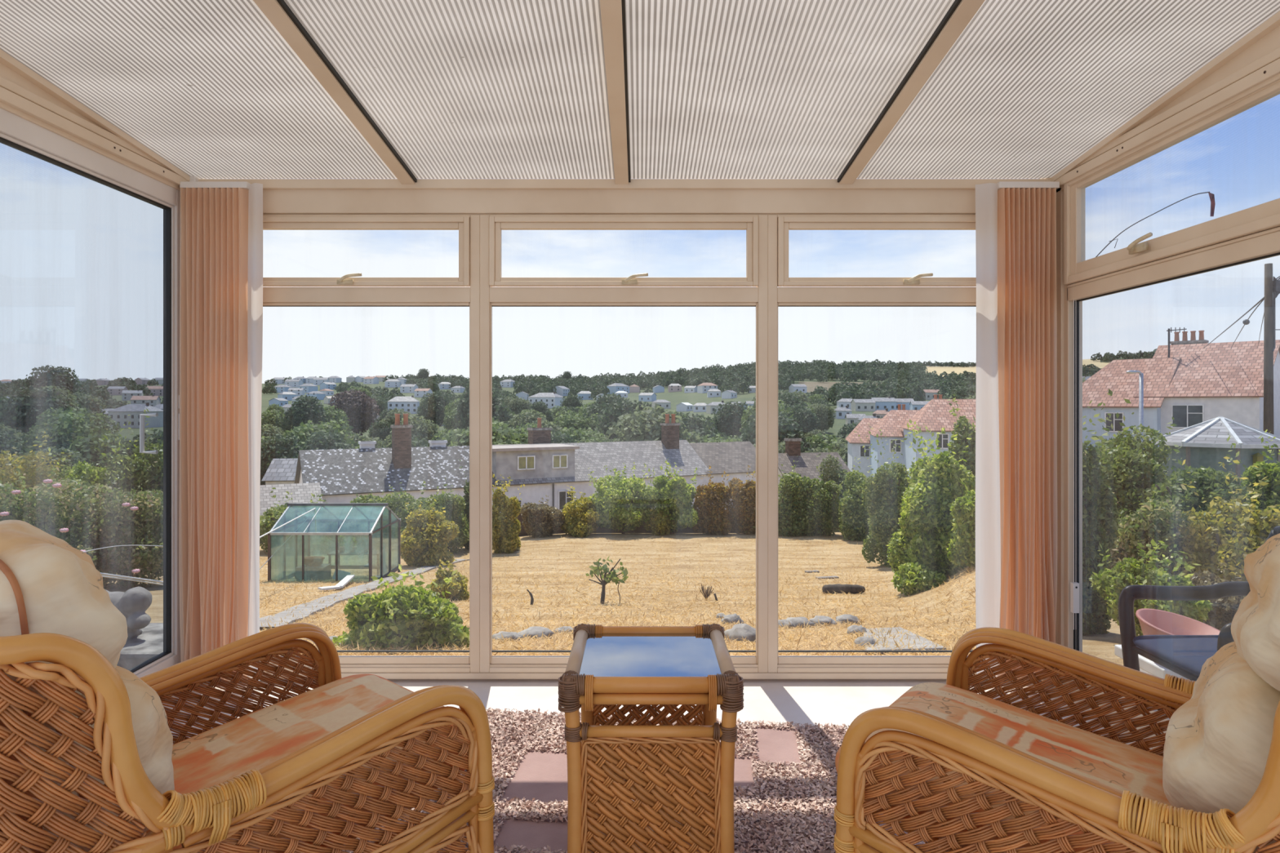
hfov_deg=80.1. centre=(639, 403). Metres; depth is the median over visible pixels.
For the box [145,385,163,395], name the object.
house
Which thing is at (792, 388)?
house
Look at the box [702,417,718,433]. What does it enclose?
broadleaf tree
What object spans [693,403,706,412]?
house
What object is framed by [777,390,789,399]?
broadleaf tree
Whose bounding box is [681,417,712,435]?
broadleaf tree
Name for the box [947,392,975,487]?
leafy tree
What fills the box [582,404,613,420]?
broadleaf tree
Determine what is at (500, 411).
broadleaf tree
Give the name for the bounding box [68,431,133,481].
broadleaf tree
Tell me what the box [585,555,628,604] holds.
sapling
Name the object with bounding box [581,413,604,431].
broadleaf tree
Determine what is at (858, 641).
edging stone
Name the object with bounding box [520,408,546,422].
broadleaf tree
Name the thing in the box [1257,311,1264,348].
overhead wire
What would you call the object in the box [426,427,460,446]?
broadleaf tree
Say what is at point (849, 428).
broadleaf tree
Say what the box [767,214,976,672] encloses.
window
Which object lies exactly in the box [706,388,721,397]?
house
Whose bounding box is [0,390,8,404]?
broadleaf tree
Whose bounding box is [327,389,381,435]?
broadleaf tree
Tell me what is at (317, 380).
house
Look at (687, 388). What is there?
house
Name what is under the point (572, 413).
broadleaf tree
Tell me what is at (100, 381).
house
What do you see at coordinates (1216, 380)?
house
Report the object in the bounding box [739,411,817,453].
broadleaf tree
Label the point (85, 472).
shrub
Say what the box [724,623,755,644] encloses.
edging stone
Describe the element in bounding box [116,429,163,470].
broadleaf tree
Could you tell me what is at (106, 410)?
house
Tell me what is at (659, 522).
shrub
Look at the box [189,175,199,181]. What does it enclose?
trim
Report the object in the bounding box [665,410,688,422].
broadleaf tree
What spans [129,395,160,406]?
house
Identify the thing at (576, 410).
broadleaf tree
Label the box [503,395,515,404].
broadleaf tree
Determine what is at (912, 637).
paving slab
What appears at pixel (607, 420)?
broadleaf tree
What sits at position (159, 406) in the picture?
house
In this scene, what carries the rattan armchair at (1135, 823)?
on the shaggy rug
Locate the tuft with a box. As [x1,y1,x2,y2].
[698,584,713,599]
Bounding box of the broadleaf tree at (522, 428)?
[502,422,555,439]
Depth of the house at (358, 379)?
889.56 m
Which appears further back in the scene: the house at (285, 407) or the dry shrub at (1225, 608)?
the house at (285, 407)
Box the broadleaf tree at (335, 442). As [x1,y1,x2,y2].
[292,431,352,458]
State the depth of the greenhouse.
16.98 m
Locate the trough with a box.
[304,555,324,566]
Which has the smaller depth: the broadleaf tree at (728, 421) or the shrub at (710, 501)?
the shrub at (710, 501)
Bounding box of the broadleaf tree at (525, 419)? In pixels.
[506,408,546,433]
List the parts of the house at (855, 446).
pane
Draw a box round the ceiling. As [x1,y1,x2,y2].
[0,0,1279,184]
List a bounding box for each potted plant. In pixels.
[337,535,345,552]
[347,536,357,552]
[361,536,368,552]
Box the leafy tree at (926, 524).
[886,418,975,577]
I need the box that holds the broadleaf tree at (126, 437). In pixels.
[106,437,154,447]
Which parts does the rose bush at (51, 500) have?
stem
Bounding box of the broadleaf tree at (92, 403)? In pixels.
[68,391,106,417]
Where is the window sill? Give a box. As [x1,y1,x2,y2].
[246,663,982,679]
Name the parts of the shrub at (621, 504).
stem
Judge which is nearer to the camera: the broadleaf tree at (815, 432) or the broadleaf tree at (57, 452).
the broadleaf tree at (57, 452)
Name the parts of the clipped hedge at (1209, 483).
stem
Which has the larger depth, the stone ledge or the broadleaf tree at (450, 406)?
the broadleaf tree at (450, 406)
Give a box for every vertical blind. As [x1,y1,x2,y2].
[178,181,262,681]
[975,181,1079,681]
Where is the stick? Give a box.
[526,589,533,604]
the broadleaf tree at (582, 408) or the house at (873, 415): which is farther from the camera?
the house at (873, 415)
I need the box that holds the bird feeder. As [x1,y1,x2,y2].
[1252,453,1264,465]
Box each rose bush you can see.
[0,446,112,575]
[45,461,163,589]
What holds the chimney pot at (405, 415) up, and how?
on the house at (341, 474)
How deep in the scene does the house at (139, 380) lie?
888.48 m
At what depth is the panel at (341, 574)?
16.23 m
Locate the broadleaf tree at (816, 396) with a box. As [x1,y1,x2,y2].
[808,393,826,404]
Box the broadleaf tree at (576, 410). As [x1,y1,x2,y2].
[552,406,580,422]
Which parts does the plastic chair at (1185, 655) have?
seat, arm, arm, leg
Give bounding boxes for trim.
[0,48,190,181]
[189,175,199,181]
[1040,177,1064,684]
[1050,10,1279,181]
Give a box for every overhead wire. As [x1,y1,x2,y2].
[1203,296,1264,348]
[1231,297,1264,347]
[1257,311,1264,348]
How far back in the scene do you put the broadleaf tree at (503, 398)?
222.30 m
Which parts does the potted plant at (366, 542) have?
pot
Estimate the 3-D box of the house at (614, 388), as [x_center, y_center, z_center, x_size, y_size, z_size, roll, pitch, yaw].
[-16.359,-11.308,572.569,9.400,8.768,16.759,0,0,36]
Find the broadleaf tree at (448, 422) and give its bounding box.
[442,407,460,434]
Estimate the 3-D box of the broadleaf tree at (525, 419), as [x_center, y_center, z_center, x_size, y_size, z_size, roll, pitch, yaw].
[-16.727,6.127,116.543,7.581,10.716,6.706,0,0,38]
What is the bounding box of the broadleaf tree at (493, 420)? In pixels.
[492,417,505,431]
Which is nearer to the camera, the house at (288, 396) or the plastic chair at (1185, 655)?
the plastic chair at (1185, 655)
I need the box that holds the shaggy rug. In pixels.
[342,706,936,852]
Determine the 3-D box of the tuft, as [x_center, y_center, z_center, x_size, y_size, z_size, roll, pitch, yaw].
[1.036,2.945,11.901,0.235,0.232,0.182,0,0,0]
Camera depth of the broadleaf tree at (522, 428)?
99.20 m
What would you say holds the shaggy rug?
on the floor
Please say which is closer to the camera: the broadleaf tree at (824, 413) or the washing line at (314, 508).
the washing line at (314, 508)
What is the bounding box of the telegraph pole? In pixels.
[1262,262,1279,434]
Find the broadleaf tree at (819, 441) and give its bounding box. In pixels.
[801,432,839,450]
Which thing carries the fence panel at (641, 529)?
on the ground at (1100, 646)
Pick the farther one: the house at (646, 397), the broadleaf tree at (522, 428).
the house at (646, 397)
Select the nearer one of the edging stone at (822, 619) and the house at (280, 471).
the edging stone at (822, 619)
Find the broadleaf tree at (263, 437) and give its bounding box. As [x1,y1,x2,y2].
[260,435,282,462]
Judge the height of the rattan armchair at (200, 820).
0.900 m
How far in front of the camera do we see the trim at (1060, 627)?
3.16 m
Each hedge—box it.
[1,440,119,509]
[1089,402,1177,520]
[1116,444,1261,524]
[1226,429,1279,515]
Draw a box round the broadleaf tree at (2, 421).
[0,418,29,433]
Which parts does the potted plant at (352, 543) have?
pot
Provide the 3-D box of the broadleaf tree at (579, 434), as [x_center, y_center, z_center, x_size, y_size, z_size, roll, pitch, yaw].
[-7.370,8.736,98.650,9.580,11.450,8.769,0,0,-23]
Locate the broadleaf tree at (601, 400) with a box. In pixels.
[591,392,627,410]
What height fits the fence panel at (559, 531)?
1.305 m
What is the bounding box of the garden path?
[259,559,469,626]
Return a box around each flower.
[0,511,8,515]
[11,489,21,494]
[43,479,53,483]
[52,483,62,488]
[59,528,68,532]
[121,502,130,506]
[129,506,138,511]
[131,568,140,573]
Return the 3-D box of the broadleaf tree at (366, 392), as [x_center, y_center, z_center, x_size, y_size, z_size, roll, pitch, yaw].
[-121.738,-0.137,329.511,12.341,14.750,11.296,0,0,-40]
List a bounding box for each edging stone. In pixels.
[492,631,523,642]
[517,626,555,639]
[553,626,573,634]
[715,613,724,618]
[720,613,743,623]
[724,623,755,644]
[777,619,795,628]
[786,617,815,627]
[809,615,836,626]
[835,614,860,624]
[846,625,866,635]
[854,636,875,648]
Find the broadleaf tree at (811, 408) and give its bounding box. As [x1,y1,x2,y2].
[795,406,816,415]
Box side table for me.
[558,623,743,852]
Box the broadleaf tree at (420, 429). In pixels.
[377,414,440,448]
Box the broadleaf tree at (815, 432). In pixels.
[804,429,831,444]
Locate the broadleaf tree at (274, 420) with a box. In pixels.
[261,408,289,436]
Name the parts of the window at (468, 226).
handle, vent sash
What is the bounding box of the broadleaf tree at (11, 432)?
[0,429,25,453]
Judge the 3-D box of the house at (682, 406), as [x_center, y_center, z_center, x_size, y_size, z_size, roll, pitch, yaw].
[19.792,1.651,337.905,5.420,4.283,6.675,0,0,30]
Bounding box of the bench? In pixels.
[327,550,368,570]
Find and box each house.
[0,379,12,382]
[75,378,88,384]
[95,377,111,385]
[101,408,113,424]
[106,386,128,395]
[108,402,163,428]
[121,390,143,400]
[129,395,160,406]
[134,377,150,384]
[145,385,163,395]
[154,404,163,409]
[155,377,163,384]
[261,458,297,484]
[269,398,288,407]
[273,377,286,384]
[275,384,292,392]
[277,391,297,400]
[281,404,295,413]
[284,378,302,387]
[288,386,304,395]
[293,376,306,383]
[294,413,501,506]
[297,383,317,392]
[305,376,315,383]
[306,391,325,399]
[313,377,328,385]
[319,388,333,395]
[320,382,336,389]
[324,395,336,404]
[328,376,342,382]
[346,375,355,382]
[355,376,365,382]
[363,376,378,383]
[375,375,386,382]
[384,378,400,387]
[387,395,419,413]
[396,377,408,384]
[400,383,417,392]
[413,388,432,397]
[438,381,451,389]
[451,385,465,392]
[492,413,711,512]
[500,379,515,387]
[515,391,528,399]
[528,391,564,408]
[553,386,569,396]
[577,391,592,399]
[606,382,630,394]
[614,390,628,397]
[629,383,639,392]
[638,392,657,401]
[651,400,671,408]
[653,385,664,392]
[667,383,681,391]
[675,402,693,411]
[684,385,697,392]
[688,441,755,509]
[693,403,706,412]
[697,382,718,393]
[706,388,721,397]
[706,400,724,413]
[721,389,737,399]
[745,400,755,409]
[748,386,755,392]
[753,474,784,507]
[777,438,850,532]
[788,384,807,392]
[833,405,852,418]
[835,398,852,409]
[844,404,905,484]
[844,413,865,426]
[850,399,875,411]
[857,413,876,422]
[866,394,942,480]
[870,396,896,411]
[873,408,888,417]
[894,398,914,409]
[899,399,975,484]
[909,400,929,409]
[922,388,939,399]
[1082,357,1181,448]
[1133,330,1279,436]
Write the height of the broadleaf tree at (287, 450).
10.728 m
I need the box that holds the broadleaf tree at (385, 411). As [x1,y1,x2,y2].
[372,408,396,426]
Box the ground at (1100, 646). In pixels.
[103,453,1153,675]
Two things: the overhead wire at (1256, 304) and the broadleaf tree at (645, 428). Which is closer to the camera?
the overhead wire at (1256, 304)
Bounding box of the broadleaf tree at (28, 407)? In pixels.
[0,385,70,435]
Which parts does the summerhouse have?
hip trim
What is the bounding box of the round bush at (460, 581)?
[430,559,469,600]
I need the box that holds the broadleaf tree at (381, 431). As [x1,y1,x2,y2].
[368,421,392,445]
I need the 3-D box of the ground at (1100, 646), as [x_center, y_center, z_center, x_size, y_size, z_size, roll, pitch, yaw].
[0.000,5.663,32.672,170.300,8.553,58.655,0,0,0]
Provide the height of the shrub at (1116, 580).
0.736 m
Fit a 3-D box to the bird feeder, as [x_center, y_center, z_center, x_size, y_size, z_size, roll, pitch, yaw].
[10.610,0.950,13.080,0.140,0.220,0.140,0,0,0]
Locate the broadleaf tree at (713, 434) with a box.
[688,428,729,441]
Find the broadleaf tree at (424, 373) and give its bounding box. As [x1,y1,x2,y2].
[416,368,430,378]
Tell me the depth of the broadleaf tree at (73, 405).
128.34 m
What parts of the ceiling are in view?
roof panel, roof panel, roof panel, roof panel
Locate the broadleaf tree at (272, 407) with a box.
[264,404,284,414]
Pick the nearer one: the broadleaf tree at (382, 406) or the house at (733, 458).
the house at (733, 458)
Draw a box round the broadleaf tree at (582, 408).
[577,401,594,413]
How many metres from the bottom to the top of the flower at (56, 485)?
0.076 m
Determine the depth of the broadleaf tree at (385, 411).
176.32 m
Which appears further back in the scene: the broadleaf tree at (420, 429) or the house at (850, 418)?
the house at (850, 418)
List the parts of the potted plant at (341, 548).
pot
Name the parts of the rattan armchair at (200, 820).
leg, rail, rail, rail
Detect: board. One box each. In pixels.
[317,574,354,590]
[804,570,819,573]
[816,575,839,578]
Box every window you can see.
[198,178,1045,672]
[259,214,479,672]
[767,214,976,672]
[1054,47,1279,748]
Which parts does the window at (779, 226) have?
vent sash, handle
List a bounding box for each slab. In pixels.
[862,626,946,654]
[1114,644,1186,679]
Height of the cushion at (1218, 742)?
0.518 m
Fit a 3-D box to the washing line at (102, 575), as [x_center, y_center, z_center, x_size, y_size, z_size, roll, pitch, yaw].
[-4.940,1.699,7.337,0.096,0.491,1.376,0,0,19]
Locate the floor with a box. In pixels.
[162,679,1155,751]
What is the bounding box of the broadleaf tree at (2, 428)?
[0,422,27,450]
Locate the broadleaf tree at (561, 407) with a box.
[551,405,569,422]
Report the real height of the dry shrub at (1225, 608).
0.762 m
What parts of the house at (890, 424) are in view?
pane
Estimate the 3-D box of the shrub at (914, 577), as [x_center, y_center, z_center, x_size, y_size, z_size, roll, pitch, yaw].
[4.397,2.706,11.905,0.977,0.716,0.940,0,0,40]
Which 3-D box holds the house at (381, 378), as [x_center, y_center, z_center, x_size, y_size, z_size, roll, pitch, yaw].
[-304.300,-29.113,895.000,11.907,7.562,9.400,0,0,-10]
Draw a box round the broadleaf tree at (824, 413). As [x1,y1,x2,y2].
[812,403,836,431]
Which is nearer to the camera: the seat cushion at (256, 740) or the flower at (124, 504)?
the seat cushion at (256, 740)
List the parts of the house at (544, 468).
pane, pane, pane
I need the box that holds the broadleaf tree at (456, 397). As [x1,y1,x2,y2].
[446,394,461,406]
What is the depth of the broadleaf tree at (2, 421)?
105.98 m
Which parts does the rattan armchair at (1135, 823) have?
rail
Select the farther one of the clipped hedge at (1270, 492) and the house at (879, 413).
the house at (879, 413)
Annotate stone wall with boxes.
[259,482,322,515]
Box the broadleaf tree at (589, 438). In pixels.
[579,435,607,442]
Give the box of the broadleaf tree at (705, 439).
[684,433,734,443]
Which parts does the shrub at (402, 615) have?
stem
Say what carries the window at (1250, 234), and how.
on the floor
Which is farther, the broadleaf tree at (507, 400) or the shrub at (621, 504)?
the broadleaf tree at (507, 400)
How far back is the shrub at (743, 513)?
29.59 m
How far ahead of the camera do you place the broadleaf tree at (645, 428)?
81.38 m
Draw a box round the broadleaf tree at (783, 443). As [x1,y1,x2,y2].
[753,440,785,451]
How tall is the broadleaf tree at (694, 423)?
13.097 m
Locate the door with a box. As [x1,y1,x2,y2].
[0,107,181,677]
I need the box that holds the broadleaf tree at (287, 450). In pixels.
[260,434,304,484]
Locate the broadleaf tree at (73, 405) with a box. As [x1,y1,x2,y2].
[30,384,81,413]
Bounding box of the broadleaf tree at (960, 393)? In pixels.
[942,386,976,399]
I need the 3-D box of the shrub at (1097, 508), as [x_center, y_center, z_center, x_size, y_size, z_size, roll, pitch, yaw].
[3.615,0.949,6.172,0.594,2.145,0.523,0,0,-7]
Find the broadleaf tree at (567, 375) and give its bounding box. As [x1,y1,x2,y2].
[561,371,572,380]
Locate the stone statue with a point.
(133, 603)
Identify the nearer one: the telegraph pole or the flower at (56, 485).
the flower at (56, 485)
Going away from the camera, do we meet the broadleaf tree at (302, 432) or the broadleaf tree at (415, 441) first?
the broadleaf tree at (415, 441)
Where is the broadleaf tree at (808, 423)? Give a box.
[786,403,820,436]
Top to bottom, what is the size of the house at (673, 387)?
6.448 m
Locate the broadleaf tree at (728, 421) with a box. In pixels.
[711,400,750,439]
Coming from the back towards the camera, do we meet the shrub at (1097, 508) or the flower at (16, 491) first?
the flower at (16, 491)
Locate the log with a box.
[822,583,865,594]
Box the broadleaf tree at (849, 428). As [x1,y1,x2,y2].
[833,422,858,444]
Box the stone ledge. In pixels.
[116,622,163,670]
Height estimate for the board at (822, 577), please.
0.040 m
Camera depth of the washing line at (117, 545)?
7.31 m
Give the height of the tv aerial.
2.453 m
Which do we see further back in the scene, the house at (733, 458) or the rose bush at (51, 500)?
the house at (733, 458)
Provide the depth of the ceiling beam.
2.55 m
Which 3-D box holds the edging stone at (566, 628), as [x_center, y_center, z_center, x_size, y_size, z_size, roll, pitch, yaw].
[-0.676,2.037,6.805,0.196,0.096,0.153,0,0,0]
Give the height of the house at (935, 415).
9.520 m
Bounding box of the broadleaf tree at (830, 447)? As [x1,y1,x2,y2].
[825,440,841,452]
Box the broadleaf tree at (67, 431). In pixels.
[20,412,106,454]
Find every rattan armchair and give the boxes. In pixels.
[0,622,494,852]
[833,626,1279,852]
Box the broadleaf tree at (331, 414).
[321,404,349,433]
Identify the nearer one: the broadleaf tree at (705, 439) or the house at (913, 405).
the broadleaf tree at (705, 439)
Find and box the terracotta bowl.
[1135,608,1220,635]
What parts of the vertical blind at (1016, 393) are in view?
cord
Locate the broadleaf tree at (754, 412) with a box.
[737,412,790,439]
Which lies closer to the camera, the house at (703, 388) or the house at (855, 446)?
the house at (855, 446)
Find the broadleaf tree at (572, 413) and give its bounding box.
[552,408,582,425]
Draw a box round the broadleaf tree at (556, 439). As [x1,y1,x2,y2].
[551,431,577,443]
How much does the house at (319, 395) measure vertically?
6.161 m
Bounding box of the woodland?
[0,348,1156,414]
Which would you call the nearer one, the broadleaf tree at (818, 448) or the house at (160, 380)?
the broadleaf tree at (818, 448)
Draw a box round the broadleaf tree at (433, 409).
[415,391,453,426]
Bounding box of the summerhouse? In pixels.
[1151,416,1279,494]
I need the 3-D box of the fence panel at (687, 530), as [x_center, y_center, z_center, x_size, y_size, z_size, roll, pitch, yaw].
[1.806,4.960,31.300,1.610,1.305,0.100,0,0,0]
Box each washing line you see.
[84,545,163,551]
[99,572,163,582]
[102,575,163,585]
[259,507,315,537]
[259,511,314,568]
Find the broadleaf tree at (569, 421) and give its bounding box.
[553,413,593,432]
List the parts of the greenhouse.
gable pane, glass pane, roof pane, roof pane, roof pane, gable pane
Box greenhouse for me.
[266,502,400,581]
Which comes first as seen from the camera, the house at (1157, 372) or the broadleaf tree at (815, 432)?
the house at (1157, 372)
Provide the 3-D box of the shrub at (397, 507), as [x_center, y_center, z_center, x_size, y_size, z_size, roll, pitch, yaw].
[-8.532,4.186,28.794,3.968,2.550,3.593,0,0,44]
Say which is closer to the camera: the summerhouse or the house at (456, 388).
the summerhouse
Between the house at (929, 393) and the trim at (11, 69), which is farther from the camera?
the house at (929, 393)
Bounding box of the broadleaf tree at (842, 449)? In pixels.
[831,433,848,462]
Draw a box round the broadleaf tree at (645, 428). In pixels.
[603,403,703,443]
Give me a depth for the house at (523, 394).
483.77 m
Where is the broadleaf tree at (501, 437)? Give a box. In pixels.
[448,420,524,446]
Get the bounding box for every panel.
[332,569,351,580]
[517,511,544,536]
[549,514,573,533]
[593,526,625,533]
[625,511,658,533]
[672,525,703,533]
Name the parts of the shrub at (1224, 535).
stem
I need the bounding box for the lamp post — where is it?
[1125,370,1144,448]
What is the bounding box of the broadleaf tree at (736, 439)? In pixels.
[721,435,742,441]
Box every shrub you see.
[0,423,70,520]
[48,424,137,515]
[94,408,163,502]
[259,487,341,553]
[319,489,406,550]
[332,564,469,650]
[382,480,448,532]
[400,498,459,566]
[426,477,469,553]
[458,459,469,549]
[492,473,524,553]
[520,495,565,537]
[560,485,599,537]
[586,462,658,533]
[641,457,699,533]
[644,505,671,535]
[692,465,732,535]
[724,465,755,534]
[777,460,817,537]
[793,455,845,536]
[813,441,856,532]
[837,457,876,541]
[890,553,946,595]
[946,478,975,568]
[1082,388,1134,636]
[1088,533,1214,636]
[1104,484,1205,577]
[1164,456,1279,582]
[1170,553,1248,631]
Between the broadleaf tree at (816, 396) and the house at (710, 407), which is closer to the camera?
the broadleaf tree at (816, 396)
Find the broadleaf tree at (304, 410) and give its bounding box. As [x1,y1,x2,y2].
[279,395,329,433]
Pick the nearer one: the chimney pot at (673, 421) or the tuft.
the tuft
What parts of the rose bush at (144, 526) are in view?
stem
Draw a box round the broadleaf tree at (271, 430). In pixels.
[261,423,284,448]
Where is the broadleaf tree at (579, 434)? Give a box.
[557,426,608,443]
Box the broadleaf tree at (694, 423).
[662,412,718,437]
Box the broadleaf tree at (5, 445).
[0,433,23,477]
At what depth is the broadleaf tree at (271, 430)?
107.02 m
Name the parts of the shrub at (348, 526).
stem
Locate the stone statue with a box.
[105,586,151,639]
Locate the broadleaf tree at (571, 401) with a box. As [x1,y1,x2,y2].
[560,394,584,408]
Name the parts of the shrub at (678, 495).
stem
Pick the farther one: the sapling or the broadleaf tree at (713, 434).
the broadleaf tree at (713, 434)
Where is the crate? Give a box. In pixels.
[295,564,331,580]
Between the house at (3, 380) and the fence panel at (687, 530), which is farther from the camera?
the house at (3, 380)
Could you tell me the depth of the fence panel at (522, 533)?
31.29 m
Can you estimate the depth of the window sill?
3.22 m
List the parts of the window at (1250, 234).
handle, vent sash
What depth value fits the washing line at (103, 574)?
7.28 m
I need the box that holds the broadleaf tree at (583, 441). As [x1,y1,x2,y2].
[579,439,597,442]
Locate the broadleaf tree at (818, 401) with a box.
[810,398,829,406]
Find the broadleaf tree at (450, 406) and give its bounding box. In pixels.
[443,398,459,418]
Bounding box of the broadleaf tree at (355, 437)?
[344,432,386,448]
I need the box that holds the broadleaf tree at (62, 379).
[21,364,82,397]
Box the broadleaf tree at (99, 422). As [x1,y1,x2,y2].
[34,407,122,442]
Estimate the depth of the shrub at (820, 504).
29.09 m
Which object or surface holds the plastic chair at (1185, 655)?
on the patio
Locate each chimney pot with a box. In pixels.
[395,413,399,425]
[403,413,408,425]
[537,417,542,427]
[665,413,669,423]
[671,413,675,423]
[1173,331,1179,341]
[1182,331,1187,341]
[1190,330,1195,340]
[1198,330,1204,340]
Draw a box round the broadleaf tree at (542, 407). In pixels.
[528,400,554,422]
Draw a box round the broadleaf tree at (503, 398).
[493,390,504,403]
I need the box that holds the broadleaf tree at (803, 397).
[790,390,810,403]
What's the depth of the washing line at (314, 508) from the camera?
13.36 m
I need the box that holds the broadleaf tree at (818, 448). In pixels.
[802,446,847,466]
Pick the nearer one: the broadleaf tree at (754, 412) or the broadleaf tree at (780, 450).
the broadleaf tree at (780, 450)
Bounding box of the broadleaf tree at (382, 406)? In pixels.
[370,395,388,414]
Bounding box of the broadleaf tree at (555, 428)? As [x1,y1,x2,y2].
[520,419,574,436]
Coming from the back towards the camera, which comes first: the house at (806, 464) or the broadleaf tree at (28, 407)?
the broadleaf tree at (28, 407)
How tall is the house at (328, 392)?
5.273 m
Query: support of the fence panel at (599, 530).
on the ground at (1100, 646)
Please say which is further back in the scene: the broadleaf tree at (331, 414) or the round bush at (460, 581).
the broadleaf tree at (331, 414)
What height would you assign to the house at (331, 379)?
8.363 m
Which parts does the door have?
handle, handle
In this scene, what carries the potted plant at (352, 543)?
on the bench
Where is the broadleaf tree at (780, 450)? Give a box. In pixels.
[777,442,785,453]
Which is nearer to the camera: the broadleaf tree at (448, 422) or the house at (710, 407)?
the broadleaf tree at (448, 422)
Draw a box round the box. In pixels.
[1242,319,1249,324]
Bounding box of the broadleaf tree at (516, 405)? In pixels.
[506,396,533,415]
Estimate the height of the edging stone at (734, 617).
0.162 m
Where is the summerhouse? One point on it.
(1205, 444)
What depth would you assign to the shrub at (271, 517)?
25.48 m
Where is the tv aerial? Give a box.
[1166,327,1186,357]
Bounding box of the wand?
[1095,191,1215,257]
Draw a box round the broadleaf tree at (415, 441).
[382,435,429,448]
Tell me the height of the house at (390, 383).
8.442 m
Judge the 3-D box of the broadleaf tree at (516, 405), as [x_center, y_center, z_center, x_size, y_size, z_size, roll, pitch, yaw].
[-35.134,4.119,220.480,8.775,12.404,7.762,0,0,17]
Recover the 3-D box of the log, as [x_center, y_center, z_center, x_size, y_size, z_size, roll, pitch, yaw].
[3.481,3.171,13.004,0.723,0.176,0.188,0,0,0]
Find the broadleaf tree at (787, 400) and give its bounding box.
[777,391,808,408]
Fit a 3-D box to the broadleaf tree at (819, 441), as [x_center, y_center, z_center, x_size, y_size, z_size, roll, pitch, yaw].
[22.996,9.010,100.332,9.012,10.449,8.163,0,0,-18]
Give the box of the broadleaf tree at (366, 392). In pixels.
[346,386,371,395]
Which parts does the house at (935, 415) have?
pane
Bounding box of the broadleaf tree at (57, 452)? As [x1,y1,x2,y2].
[0,446,86,477]
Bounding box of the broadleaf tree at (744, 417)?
[738,399,794,435]
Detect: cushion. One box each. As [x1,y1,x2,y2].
[0,520,174,852]
[146,674,466,852]
[835,682,1171,852]
[1162,533,1279,852]
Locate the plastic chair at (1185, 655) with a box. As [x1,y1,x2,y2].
[1118,525,1279,680]
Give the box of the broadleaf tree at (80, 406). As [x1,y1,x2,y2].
[71,399,95,415]
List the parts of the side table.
leg, rail, leg, woven panel, rail, glass, cross rail, woven panel, rail, under rail, leg, rail, leg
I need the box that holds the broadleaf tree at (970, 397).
[960,392,975,399]
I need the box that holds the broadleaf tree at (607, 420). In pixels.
[594,398,654,439]
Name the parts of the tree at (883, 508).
stem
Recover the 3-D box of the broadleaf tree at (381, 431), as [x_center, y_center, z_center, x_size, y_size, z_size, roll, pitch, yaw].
[-44.209,6.246,130.239,4.641,6.599,4.900,0,0,7]
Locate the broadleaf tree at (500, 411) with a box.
[452,384,515,430]
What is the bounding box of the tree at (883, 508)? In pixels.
[853,422,914,567]
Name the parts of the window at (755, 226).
vent sash, handle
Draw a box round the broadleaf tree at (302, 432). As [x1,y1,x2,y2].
[282,419,359,448]
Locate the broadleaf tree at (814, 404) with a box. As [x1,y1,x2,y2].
[806,402,822,411]
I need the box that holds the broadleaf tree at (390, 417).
[379,407,413,431]
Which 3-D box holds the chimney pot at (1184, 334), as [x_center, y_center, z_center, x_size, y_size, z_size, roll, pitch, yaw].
[38.061,-4.701,53.218,0.304,0.680,0.320,0,0,-42]
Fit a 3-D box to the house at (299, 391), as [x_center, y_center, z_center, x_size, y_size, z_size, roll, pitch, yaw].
[-243.109,-8.264,539.386,9.647,6.615,7.797,0,0,-11]
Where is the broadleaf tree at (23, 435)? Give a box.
[2,428,33,451]
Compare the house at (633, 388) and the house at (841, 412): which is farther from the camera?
the house at (633, 388)
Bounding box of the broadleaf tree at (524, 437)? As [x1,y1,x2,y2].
[513,430,560,444]
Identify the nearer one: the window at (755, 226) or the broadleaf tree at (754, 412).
the window at (755, 226)

